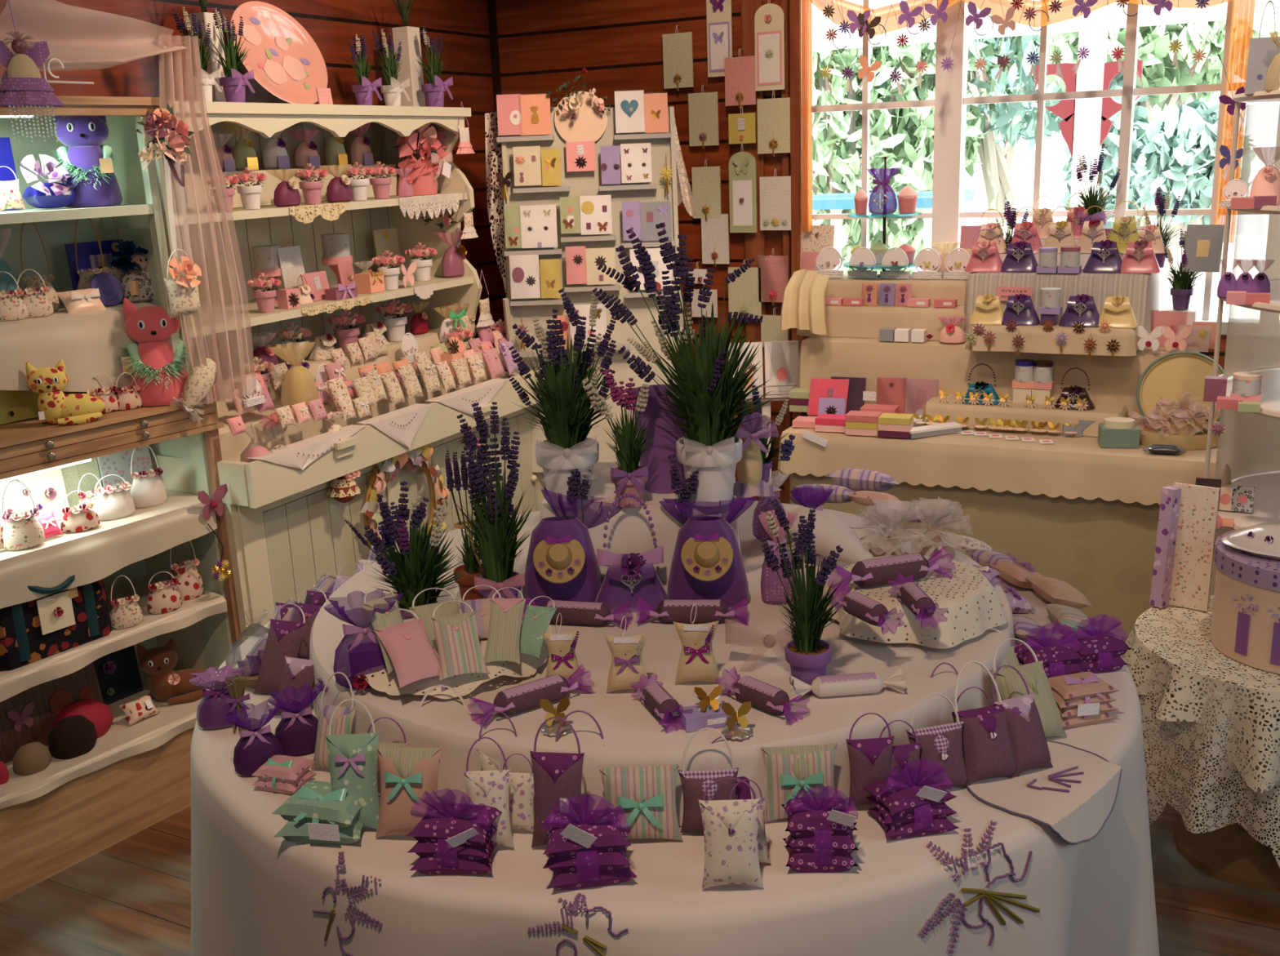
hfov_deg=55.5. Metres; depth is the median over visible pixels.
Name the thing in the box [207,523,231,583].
flower garland
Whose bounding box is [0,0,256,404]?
drape
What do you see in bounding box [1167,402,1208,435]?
tulle favour
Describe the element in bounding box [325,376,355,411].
sachet
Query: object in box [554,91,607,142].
round plaque
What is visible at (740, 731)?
clip
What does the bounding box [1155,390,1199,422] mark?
tulle favour
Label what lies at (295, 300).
sunburst brooch
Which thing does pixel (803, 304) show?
scarf
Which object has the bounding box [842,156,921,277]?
cake stand
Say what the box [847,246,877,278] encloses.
card
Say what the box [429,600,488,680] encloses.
sachet
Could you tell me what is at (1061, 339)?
sunburst brooch
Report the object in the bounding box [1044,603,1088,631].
pillow
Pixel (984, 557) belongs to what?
pillow
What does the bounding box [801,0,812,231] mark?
curtain
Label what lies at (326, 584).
sachet
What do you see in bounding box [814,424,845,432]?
soap box
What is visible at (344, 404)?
sachet
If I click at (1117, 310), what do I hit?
purse
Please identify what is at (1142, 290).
tiered riser
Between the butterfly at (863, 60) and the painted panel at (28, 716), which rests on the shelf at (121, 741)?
the painted panel at (28, 716)
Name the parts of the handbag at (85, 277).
fabric flower, fabric flower, handle, fabric flower, fabric flower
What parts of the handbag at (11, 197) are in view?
handle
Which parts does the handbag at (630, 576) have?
beaded handle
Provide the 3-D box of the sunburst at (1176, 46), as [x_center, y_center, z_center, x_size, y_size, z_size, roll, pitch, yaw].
[1.571,-1.346,3.551,0.044,0.283,0.010,5,17,26]
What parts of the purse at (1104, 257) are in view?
beaded handle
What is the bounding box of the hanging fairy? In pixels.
[0,0,64,142]
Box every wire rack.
[0,57,93,84]
[745,384,796,484]
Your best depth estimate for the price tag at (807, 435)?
3.76 m
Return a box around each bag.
[0,227,17,293]
[189,664,244,728]
[213,133,235,171]
[223,123,258,170]
[225,700,284,776]
[252,331,278,371]
[262,129,290,169]
[265,168,300,206]
[266,684,324,755]
[268,341,317,409]
[286,129,320,168]
[314,678,328,692]
[318,164,352,202]
[324,130,347,165]
[324,410,344,431]
[324,588,403,689]
[337,261,354,285]
[350,122,373,165]
[356,261,373,272]
[395,168,413,197]
[407,301,428,334]
[433,230,466,277]
[433,304,466,342]
[451,302,476,337]
[522,487,622,606]
[658,496,758,608]
[751,471,786,540]
[758,510,798,604]
[790,485,834,555]
[849,501,930,556]
[866,168,899,213]
[897,496,975,559]
[930,241,961,276]
[937,315,968,343]
[964,248,974,272]
[1217,258,1239,298]
[1235,258,1256,292]
[1244,0,1279,95]
[1249,146,1279,204]
[1251,259,1272,293]
[1265,31,1279,92]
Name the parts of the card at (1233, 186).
fan frame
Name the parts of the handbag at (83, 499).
fabric flower, fabric flower, handle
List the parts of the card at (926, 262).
fan frame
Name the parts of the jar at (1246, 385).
lid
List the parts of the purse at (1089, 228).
beaded handle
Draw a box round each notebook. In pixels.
[800,225,835,270]
[807,377,849,415]
[817,397,845,415]
[831,376,866,413]
[876,377,906,413]
[904,378,938,415]
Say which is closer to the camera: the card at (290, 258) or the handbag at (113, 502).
the handbag at (113, 502)
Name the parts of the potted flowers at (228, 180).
pot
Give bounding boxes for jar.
[251,244,280,269]
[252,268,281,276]
[320,232,350,257]
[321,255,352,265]
[1012,359,1035,388]
[1032,360,1054,390]
[1035,247,1058,273]
[1036,287,1062,314]
[1057,245,1081,273]
[1230,371,1262,403]
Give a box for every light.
[0,115,31,117]
[0,458,91,482]
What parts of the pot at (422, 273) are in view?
pot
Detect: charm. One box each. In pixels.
[496,160,511,200]
[514,311,528,350]
[659,153,674,193]
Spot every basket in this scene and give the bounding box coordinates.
[225,609,269,687]
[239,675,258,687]
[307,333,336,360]
[359,321,389,347]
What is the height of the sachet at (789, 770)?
0.093 m
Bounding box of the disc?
[89,272,123,306]
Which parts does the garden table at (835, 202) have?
leg, leg, leg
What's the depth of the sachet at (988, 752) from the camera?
1.61 m
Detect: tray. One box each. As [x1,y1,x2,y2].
[358,608,552,698]
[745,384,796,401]
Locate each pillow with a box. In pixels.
[789,484,827,506]
[789,506,874,564]
[811,484,853,502]
[825,468,898,492]
[848,490,902,506]
[871,502,925,522]
[947,534,995,555]
[967,549,1017,568]
[988,552,1043,589]
[997,577,1035,613]
[1012,614,1039,640]
[1025,576,1093,608]
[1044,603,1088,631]
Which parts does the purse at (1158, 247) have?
beaded handle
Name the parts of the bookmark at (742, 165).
panel, panel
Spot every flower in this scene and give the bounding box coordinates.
[168,673,180,684]
[537,560,544,566]
[545,568,552,574]
[556,571,563,577]
[567,567,573,573]
[573,558,580,564]
[685,557,692,564]
[693,565,699,572]
[703,568,711,574]
[715,564,721,571]
[721,556,728,563]
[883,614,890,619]
[925,333,933,338]
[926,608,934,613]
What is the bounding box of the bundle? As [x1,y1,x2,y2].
[224,675,249,733]
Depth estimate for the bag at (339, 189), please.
3.62 m
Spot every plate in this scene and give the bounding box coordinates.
[231,0,328,103]
[1221,521,1279,559]
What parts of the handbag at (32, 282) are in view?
fabric flower, fabric flower, handle, fabric flower, fabric flower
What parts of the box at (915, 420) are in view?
lid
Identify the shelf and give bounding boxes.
[0,204,153,224]
[0,488,217,608]
[0,666,203,808]
[231,192,467,220]
[248,275,473,326]
[1217,470,1279,527]
[1226,367,1279,411]
[1240,97,1279,102]
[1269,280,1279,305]
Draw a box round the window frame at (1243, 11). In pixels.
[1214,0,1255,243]
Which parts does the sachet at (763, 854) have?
handle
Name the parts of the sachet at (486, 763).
handle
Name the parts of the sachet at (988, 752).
handle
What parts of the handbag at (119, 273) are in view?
handle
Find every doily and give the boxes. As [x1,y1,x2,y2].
[289,202,346,223]
[302,294,373,315]
[399,192,458,219]
[414,283,435,299]
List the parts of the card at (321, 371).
fan frame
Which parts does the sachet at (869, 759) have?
handle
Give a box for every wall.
[0,0,506,343]
[495,0,1226,503]
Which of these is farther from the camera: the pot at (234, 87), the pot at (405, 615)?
the pot at (234, 87)
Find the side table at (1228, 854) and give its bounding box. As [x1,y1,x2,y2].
[1146,602,1279,893]
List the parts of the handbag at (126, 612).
fabric flower, fabric flower, handle, fabric flower, fabric flower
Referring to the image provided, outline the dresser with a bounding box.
[144,101,552,670]
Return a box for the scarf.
[780,269,830,334]
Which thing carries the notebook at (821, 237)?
on the tiered riser at (845, 287)
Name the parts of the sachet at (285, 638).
handle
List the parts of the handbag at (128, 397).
handle, fabric flower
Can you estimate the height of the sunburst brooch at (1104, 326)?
0.042 m
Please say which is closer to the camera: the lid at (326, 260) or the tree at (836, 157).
the lid at (326, 260)
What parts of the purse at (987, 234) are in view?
beaded handle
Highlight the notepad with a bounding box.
[372,227,404,278]
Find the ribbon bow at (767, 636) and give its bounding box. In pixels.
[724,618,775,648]
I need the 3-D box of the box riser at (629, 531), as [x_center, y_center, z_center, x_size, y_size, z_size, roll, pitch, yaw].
[0.006,0.085,2.189,0.352,0.161,0.324,-1,15,4]
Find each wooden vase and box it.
[188,0,227,102]
[391,0,426,106]
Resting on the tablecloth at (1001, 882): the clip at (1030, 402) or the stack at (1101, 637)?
the stack at (1101, 637)
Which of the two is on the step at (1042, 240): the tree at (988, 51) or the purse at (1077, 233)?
the purse at (1077, 233)
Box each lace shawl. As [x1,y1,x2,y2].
[484,111,506,297]
[674,117,697,216]
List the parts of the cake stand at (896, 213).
stem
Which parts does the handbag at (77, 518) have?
fabric flower, fabric flower, handle, fabric flower, fabric flower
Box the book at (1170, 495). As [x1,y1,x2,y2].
[1149,485,1181,608]
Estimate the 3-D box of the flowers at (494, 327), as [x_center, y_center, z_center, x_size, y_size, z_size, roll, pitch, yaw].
[-0.500,-0.512,4.434,0.111,0.136,0.117,5,17,26]
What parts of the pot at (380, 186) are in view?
pot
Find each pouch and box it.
[541,613,580,679]
[604,615,648,693]
[672,603,719,684]
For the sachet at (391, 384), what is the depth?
3.67 m
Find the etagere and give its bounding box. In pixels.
[1185,88,1279,793]
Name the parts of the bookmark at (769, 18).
panel, panel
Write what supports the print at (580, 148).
on the card at (580, 155)
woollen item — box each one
[0,760,8,784]
[12,742,51,775]
[48,715,97,759]
[53,698,113,737]
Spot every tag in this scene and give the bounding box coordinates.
[801,430,827,447]
[960,430,974,434]
[973,431,987,435]
[987,434,1002,438]
[1004,435,1018,439]
[1020,437,1035,441]
[1038,440,1053,444]
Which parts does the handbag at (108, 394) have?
fabric flower, fabric flower, handle, fabric flower, fabric flower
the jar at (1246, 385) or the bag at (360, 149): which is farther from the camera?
the bag at (360, 149)
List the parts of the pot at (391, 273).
pot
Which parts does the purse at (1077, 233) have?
beaded handle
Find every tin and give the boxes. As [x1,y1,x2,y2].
[416,365,435,388]
[1097,417,1140,448]
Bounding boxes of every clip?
[539,697,573,736]
[693,685,722,711]
[720,701,753,739]
[914,413,926,425]
[925,413,939,425]
[937,390,951,403]
[937,414,949,423]
[953,391,967,404]
[956,416,969,428]
[967,391,981,404]
[973,417,987,429]
[981,392,995,405]
[987,417,1001,430]
[990,418,1003,430]
[996,393,1011,406]
[997,418,1010,431]
[1003,419,1016,431]
[1013,420,1025,431]
[1015,420,1028,431]
[1022,395,1038,408]
[1029,420,1042,433]
[1034,421,1048,433]
[1042,395,1057,408]
[1047,422,1061,434]
[1057,396,1072,409]
[1064,422,1077,435]
[1075,397,1088,411]
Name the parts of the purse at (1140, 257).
beaded handle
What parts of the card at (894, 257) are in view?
fan frame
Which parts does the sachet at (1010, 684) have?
handle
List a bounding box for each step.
[222,164,398,208]
[999,253,1155,269]
[1004,238,1079,247]
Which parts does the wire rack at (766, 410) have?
post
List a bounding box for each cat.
[25,358,105,425]
[50,115,124,207]
[113,297,191,406]
[137,638,210,704]
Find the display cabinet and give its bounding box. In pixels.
[0,95,242,902]
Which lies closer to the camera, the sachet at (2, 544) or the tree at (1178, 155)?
the sachet at (2, 544)
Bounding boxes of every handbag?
[0,271,28,321]
[1,479,44,550]
[16,269,53,318]
[20,222,59,311]
[60,490,100,533]
[75,217,108,289]
[77,472,102,508]
[87,373,118,413]
[93,474,135,520]
[99,216,125,302]
[110,575,143,629]
[115,372,142,409]
[129,444,167,508]
[146,571,182,613]
[169,540,204,600]
[595,493,668,612]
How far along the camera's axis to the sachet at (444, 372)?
3.90 m
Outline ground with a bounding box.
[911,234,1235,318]
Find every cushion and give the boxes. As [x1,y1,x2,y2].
[20,154,76,208]
[54,288,106,314]
[826,555,1008,648]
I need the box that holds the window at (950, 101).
[811,0,1279,334]
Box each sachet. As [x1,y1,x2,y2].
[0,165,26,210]
[0,517,4,549]
[35,511,63,538]
[119,693,159,726]
[164,248,202,319]
[169,358,216,422]
[226,415,247,436]
[232,395,255,415]
[243,635,266,660]
[253,603,307,693]
[254,371,266,387]
[255,386,275,413]
[258,404,295,430]
[266,362,289,389]
[266,598,304,629]
[272,602,294,621]
[275,404,296,427]
[275,656,314,715]
[291,401,311,424]
[291,587,328,659]
[301,573,336,602]
[304,590,332,605]
[306,398,327,422]
[311,671,355,768]
[315,379,328,403]
[323,360,346,381]
[323,382,334,408]
[324,698,379,828]
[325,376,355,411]
[326,384,356,405]
[329,347,347,366]
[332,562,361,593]
[335,395,355,421]
[344,378,357,399]
[345,342,364,364]
[351,376,377,406]
[351,395,371,418]
[355,558,376,573]
[357,336,376,360]
[358,364,373,377]
[361,369,373,377]
[362,585,403,674]
[364,369,387,401]
[365,330,388,356]
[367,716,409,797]
[368,530,397,560]
[373,360,391,378]
[373,608,439,688]
[375,745,442,837]
[380,370,405,406]
[386,360,417,382]
[392,358,408,370]
[396,363,423,400]
[408,587,459,646]
[413,351,427,361]
[415,357,441,395]
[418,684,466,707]
[429,346,442,364]
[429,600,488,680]
[430,342,448,353]
[435,360,456,391]
[448,335,466,356]
[449,356,471,387]
[456,101,475,154]
[459,585,504,638]
[460,185,478,239]
[462,348,476,358]
[462,737,514,848]
[466,354,486,382]
[466,663,594,726]
[468,337,482,352]
[475,324,495,342]
[475,711,517,770]
[476,270,495,327]
[479,341,493,351]
[481,347,504,378]
[484,586,525,663]
[492,328,504,350]
[497,337,506,343]
[497,340,519,374]
[502,753,533,831]
[519,595,556,657]
[521,595,632,630]
[529,716,584,847]
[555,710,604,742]
[598,763,683,839]
[630,673,693,733]
[635,596,747,626]
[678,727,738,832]
[698,777,763,888]
[711,734,751,799]
[715,666,809,725]
[729,779,771,863]
[760,742,837,822]
[789,667,906,698]
[827,546,955,591]
[828,583,904,635]
[845,712,894,806]
[879,720,920,769]
[888,573,947,629]
[905,693,970,785]
[930,662,958,677]
[951,660,1020,785]
[951,686,991,722]
[990,627,1019,701]
[990,638,1067,737]
[991,665,1053,777]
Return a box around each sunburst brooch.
[288,292,299,306]
[448,337,459,354]
[964,330,978,351]
[972,322,986,336]
[982,326,996,351]
[1004,318,1018,332]
[1012,329,1026,355]
[1041,318,1056,331]
[1054,326,1068,353]
[1071,320,1086,333]
[1082,332,1097,359]
[1097,318,1112,333]
[1106,333,1121,359]
[1208,421,1226,437]
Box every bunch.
[566,468,591,524]
[667,453,698,525]
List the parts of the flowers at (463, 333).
pot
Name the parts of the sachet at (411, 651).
handle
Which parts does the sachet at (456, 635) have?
handle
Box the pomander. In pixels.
[326,470,360,502]
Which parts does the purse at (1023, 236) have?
beaded handle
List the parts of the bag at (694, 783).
handle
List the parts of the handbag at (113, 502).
fabric flower, fabric flower, handle, fabric flower, fabric flower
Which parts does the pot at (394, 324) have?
pot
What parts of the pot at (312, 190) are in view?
pot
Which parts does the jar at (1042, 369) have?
lid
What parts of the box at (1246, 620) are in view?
cottage door, lid, cottage door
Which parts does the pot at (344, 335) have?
pot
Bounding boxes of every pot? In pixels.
[202,75,214,102]
[218,76,247,102]
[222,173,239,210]
[231,166,267,209]
[247,272,281,312]
[253,356,274,389]
[275,322,311,362]
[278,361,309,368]
[294,163,328,204]
[327,308,365,353]
[342,161,373,200]
[351,84,374,105]
[368,161,395,199]
[371,249,405,289]
[375,298,413,341]
[380,84,403,106]
[392,122,453,195]
[397,600,437,619]
[404,242,437,280]
[421,83,446,106]
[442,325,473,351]
[453,563,484,600]
[478,571,521,598]
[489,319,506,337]
[534,437,599,499]
[610,466,648,507]
[675,435,742,502]
[761,461,772,482]
[784,639,831,693]
[1078,214,1107,230]
[1155,250,1167,267]
[1169,287,1194,310]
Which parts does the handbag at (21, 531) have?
fabric flower, fabric flower, handle, fabric flower, fabric flower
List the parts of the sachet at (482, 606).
handle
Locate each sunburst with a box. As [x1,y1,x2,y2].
[811,0,831,93]
[822,0,835,18]
[825,17,851,49]
[835,1,850,35]
[840,1,853,94]
[870,4,905,95]
[889,0,909,47]
[915,0,932,88]
[918,0,931,32]
[940,0,961,85]
[957,0,990,83]
[994,0,1026,83]
[1009,0,1023,10]
[1022,0,1048,31]
[1026,0,1039,79]
[1044,0,1063,78]
[1048,0,1062,13]
[1072,0,1108,74]
[1106,0,1124,73]
[1115,0,1143,16]
[1168,0,1183,68]
[1188,1,1222,77]
[1195,0,1209,10]
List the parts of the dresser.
door, handle, frame, panel, door, handle, door knob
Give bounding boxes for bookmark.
[728,143,757,232]
[754,0,785,91]
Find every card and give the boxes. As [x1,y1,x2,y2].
[61,464,82,508]
[76,457,102,492]
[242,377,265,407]
[276,245,305,288]
[315,88,333,104]
[315,364,328,382]
[400,332,417,363]
[496,93,522,135]
[503,204,521,248]
[509,254,540,298]
[512,146,542,186]
[518,93,551,135]
[520,204,557,248]
[539,258,561,298]
[541,148,561,186]
[553,315,570,349]
[559,196,581,234]
[564,245,586,284]
[565,141,595,172]
[565,303,607,344]
[579,195,612,235]
[585,247,616,284]
[600,145,621,184]
[614,90,644,133]
[620,142,652,183]
[622,200,641,240]
[629,248,672,291]
[640,201,671,241]
[643,93,668,133]
[662,25,693,90]
[688,84,719,149]
[688,261,707,284]
[691,158,721,221]
[691,284,717,317]
[701,207,729,266]
[706,0,732,77]
[724,48,755,109]
[728,105,755,143]
[728,258,761,320]
[728,342,763,398]
[756,89,790,156]
[758,247,788,306]
[759,168,791,230]
[760,306,788,346]
[764,340,798,397]
[800,252,826,271]
[814,246,843,278]
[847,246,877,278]
[862,282,877,305]
[862,391,876,400]
[878,283,895,306]
[880,247,910,279]
[894,283,911,306]
[911,247,942,279]
[942,248,973,279]
[960,225,981,271]
[1151,310,1188,346]
[1175,325,1211,351]
[1182,224,1225,272]
[1190,321,1216,348]
[1219,178,1248,207]
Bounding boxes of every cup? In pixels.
[854,199,867,213]
[871,250,887,263]
[897,196,917,213]
[906,251,915,263]
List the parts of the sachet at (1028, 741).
handle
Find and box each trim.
[487,0,506,291]
[740,0,766,501]
[780,0,791,503]
[789,0,806,425]
[1070,4,1108,207]
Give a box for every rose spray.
[135,102,195,186]
[421,212,459,229]
[546,67,613,119]
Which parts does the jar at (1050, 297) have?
lid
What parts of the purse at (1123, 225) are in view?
beaded handle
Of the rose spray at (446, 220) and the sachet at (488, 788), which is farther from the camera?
the rose spray at (446, 220)
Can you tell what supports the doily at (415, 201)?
hanging from the dresser
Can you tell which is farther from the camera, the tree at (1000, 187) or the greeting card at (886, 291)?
the tree at (1000, 187)
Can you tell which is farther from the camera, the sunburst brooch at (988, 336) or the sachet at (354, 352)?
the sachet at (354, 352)
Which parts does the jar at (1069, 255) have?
lid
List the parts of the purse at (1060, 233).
beaded handle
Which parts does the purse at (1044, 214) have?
beaded handle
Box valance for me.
[812,0,1279,51]
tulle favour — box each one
[1128,404,1169,435]
[1143,404,1187,437]
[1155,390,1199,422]
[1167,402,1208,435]
[1186,401,1220,429]
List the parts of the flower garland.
flower, cord, flower, flower, flower, flower, flower, flower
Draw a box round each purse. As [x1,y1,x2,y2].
[297,275,313,304]
[961,363,999,404]
[964,228,1002,271]
[968,293,1004,324]
[977,208,1006,253]
[1000,230,1038,272]
[1001,293,1039,325]
[1010,206,1042,253]
[1031,195,1054,238]
[1043,205,1076,253]
[1053,367,1094,409]
[1058,293,1099,327]
[1066,192,1087,238]
[1076,205,1106,253]
[1083,228,1122,273]
[1098,295,1137,328]
[1108,200,1139,253]
[1120,228,1160,273]
[1137,210,1166,253]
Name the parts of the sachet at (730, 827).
handle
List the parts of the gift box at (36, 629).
handle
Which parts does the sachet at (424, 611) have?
handle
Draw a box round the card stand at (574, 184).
[496,106,683,472]
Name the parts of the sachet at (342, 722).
handle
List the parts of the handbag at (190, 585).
fabric flower, fabric flower, handle, fabric flower, fabric flower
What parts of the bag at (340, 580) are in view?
handle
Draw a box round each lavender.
[172,7,221,102]
[209,4,255,102]
[344,480,466,619]
[347,34,382,105]
[372,28,410,106]
[417,25,453,106]
[444,449,484,600]
[455,401,534,605]
[506,288,618,499]
[582,368,654,507]
[592,222,773,502]
[735,382,795,482]
[760,498,843,693]
[995,200,1028,249]
[1070,149,1119,230]
[1142,186,1180,267]
[1159,228,1204,310]
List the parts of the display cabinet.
painted panel, knob, knob, panel, drawer, drawer, knob, panel, knob, panel, post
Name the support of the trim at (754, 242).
attached to the wall at (544, 45)
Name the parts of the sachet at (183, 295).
handle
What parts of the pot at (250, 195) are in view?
pot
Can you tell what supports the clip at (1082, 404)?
on the tiered riser at (1015, 411)
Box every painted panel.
[0,468,69,526]
[0,662,103,763]
[93,644,143,705]
[97,445,152,495]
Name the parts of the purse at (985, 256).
beaded handle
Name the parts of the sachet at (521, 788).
handle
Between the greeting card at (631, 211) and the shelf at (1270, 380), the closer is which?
the shelf at (1270, 380)
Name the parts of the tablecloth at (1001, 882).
stem, stem, stem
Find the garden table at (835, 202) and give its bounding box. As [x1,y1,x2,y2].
[812,190,974,271]
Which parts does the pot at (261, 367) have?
pot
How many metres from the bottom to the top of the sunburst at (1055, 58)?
0.284 m
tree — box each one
[812,42,986,274]
[814,35,1038,270]
[875,34,1066,238]
[1039,16,1279,233]
[1131,96,1244,317]
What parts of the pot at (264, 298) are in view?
pot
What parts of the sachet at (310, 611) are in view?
handle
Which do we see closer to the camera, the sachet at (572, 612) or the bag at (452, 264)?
the sachet at (572, 612)
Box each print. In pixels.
[88,253,112,271]
[313,276,322,289]
[509,110,521,124]
[511,266,524,282]
[520,172,524,182]
[531,106,538,123]
[531,155,535,161]
[537,242,542,248]
[567,215,573,225]
[577,145,583,154]
[586,222,591,229]
[599,275,603,280]
[600,163,607,170]
[602,204,607,212]
[646,211,653,222]
[652,261,659,277]
[737,117,745,129]
[742,369,752,388]
[777,367,787,380]
[815,258,822,269]
[826,388,833,396]
[866,293,871,302]
[884,293,888,302]
[900,293,904,302]
[915,389,926,404]
[1195,240,1210,257]
[1204,331,1211,339]
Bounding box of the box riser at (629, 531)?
[539,461,741,591]
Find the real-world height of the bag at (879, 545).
0.114 m
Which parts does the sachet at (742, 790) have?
handle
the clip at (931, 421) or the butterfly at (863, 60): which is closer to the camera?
the clip at (931, 421)
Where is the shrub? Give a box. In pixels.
[1056,72,1149,228]
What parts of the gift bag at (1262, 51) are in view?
handle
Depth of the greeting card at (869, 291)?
4.09 m
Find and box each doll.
[109,240,153,302]
[732,412,781,497]
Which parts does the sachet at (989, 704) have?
handle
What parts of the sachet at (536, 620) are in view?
handle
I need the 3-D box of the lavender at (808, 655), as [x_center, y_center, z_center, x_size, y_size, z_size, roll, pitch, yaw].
[0.222,0.157,1.659,0.112,0.280,0.094,-2,15,1]
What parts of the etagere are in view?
foot panel, lace panel, lace panel, lace panel, lace panel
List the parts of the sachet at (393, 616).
handle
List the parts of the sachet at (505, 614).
handle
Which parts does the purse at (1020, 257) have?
beaded handle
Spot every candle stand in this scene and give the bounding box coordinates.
[251,244,281,302]
[320,232,352,284]
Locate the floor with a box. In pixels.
[0,695,1279,955]
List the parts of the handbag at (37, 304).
fabric flower, handle, fabric flower, fabric flower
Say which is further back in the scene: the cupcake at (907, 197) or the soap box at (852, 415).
the cupcake at (907, 197)
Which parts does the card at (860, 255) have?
fan frame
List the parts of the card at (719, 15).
panel, panel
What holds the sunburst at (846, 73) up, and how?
hanging from the swag
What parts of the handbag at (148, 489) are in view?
fabric flower, fabric flower, handle, fabric flower, fabric flower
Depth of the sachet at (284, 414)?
3.22 m
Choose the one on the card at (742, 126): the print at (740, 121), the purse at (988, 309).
the print at (740, 121)
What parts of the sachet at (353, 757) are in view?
handle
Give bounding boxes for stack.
[251,755,315,794]
[271,780,380,844]
[404,788,502,875]
[540,793,636,889]
[781,785,858,871]
[861,758,958,839]
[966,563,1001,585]
[1014,622,1084,678]
[1048,671,1119,728]
[1074,613,1132,673]
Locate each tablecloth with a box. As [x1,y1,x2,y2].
[190,564,1159,955]
[777,413,1231,505]
[789,472,1180,690]
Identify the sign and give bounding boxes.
[996,286,1032,301]
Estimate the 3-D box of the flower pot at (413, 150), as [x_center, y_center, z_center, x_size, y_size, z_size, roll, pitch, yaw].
[-0.731,-1.083,4.094,0.170,0.247,0.258,5,17,26]
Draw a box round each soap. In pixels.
[850,244,863,254]
[853,189,868,213]
[869,241,888,263]
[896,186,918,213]
[896,244,915,263]
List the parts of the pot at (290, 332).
pot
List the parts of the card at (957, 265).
fan frame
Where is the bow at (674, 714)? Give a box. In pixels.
[671,711,679,716]
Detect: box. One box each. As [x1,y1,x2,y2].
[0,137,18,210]
[0,574,111,671]
[64,239,128,290]
[276,288,300,308]
[324,280,357,300]
[353,269,385,293]
[440,351,462,377]
[680,700,731,732]
[789,387,810,399]
[789,398,808,405]
[789,404,808,412]
[792,416,816,428]
[814,413,845,426]
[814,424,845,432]
[825,297,844,305]
[843,297,863,306]
[845,410,882,422]
[845,421,878,429]
[845,427,878,435]
[860,404,899,413]
[877,421,913,431]
[877,430,910,438]
[878,413,914,425]
[879,327,896,341]
[894,328,911,342]
[906,297,930,306]
[909,422,963,438]
[911,328,927,342]
[913,415,929,426]
[933,298,957,307]
[1013,387,1032,403]
[1031,388,1052,404]
[1040,314,1058,324]
[1062,423,1082,436]
[1078,419,1096,433]
[1104,228,1112,239]
[1136,351,1223,449]
[1164,307,1197,343]
[1168,482,1220,611]
[1203,375,1227,401]
[1210,528,1279,674]
[1216,395,1243,409]
[1226,290,1246,304]
[1230,196,1254,208]
[1237,400,1260,412]
[1244,292,1270,304]
[1253,195,1276,208]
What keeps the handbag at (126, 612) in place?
on the cloth at (13, 682)
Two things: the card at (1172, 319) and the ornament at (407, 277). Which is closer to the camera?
the card at (1172, 319)
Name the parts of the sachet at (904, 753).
handle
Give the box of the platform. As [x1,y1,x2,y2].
[309,500,1015,826]
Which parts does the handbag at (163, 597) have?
fabric flower, fabric flower, handle, fabric flower, fabric flower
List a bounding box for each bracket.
[1033,62,1076,156]
[1099,60,1142,146]
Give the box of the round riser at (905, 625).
[843,559,982,640]
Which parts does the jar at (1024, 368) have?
lid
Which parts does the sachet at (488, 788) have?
handle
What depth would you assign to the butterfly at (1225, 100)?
3.54 m
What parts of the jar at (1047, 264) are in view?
lid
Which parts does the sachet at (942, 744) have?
handle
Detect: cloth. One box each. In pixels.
[0,302,156,391]
[0,576,227,702]
[630,384,686,493]
[1121,595,1279,792]
[1127,600,1279,867]
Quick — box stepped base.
[216,327,505,461]
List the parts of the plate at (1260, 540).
dish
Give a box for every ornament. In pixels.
[197,484,227,519]
[400,262,417,287]
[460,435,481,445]
[1134,325,1164,351]
[1161,326,1191,351]
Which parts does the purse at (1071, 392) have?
beaded handle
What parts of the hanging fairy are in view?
cord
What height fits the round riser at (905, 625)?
0.065 m
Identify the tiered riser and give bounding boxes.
[796,303,964,340]
[796,336,1199,415]
[824,273,968,305]
[922,394,1128,436]
[964,269,1159,346]
[964,320,1141,355]
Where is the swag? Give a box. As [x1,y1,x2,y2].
[808,0,1232,35]
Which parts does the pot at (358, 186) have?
pot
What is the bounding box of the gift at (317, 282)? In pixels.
[300,271,329,301]
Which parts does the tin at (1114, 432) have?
lid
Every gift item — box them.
[1195,477,1222,510]
[1214,486,1239,511]
[1216,515,1234,528]
[1230,484,1254,512]
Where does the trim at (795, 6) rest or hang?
attached to the wall at (544, 45)
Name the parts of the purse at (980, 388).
beaded handle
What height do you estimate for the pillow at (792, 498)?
0.047 m
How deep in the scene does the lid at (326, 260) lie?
3.86 m
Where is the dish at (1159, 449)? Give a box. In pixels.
[1142,444,1186,455]
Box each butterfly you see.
[846,0,870,34]
[857,0,886,44]
[857,0,893,92]
[897,0,924,35]
[924,0,948,25]
[965,0,993,35]
[990,1,1015,35]
[1072,0,1097,18]
[1146,0,1172,15]
[1208,31,1245,122]
[1219,106,1246,180]
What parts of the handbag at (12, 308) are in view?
fabric flower, handle, fabric flower, fabric flower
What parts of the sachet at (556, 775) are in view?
handle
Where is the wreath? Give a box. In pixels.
[360,444,449,547]
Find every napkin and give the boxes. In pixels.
[248,424,365,470]
[357,403,431,448]
[426,378,506,417]
[964,740,1121,844]

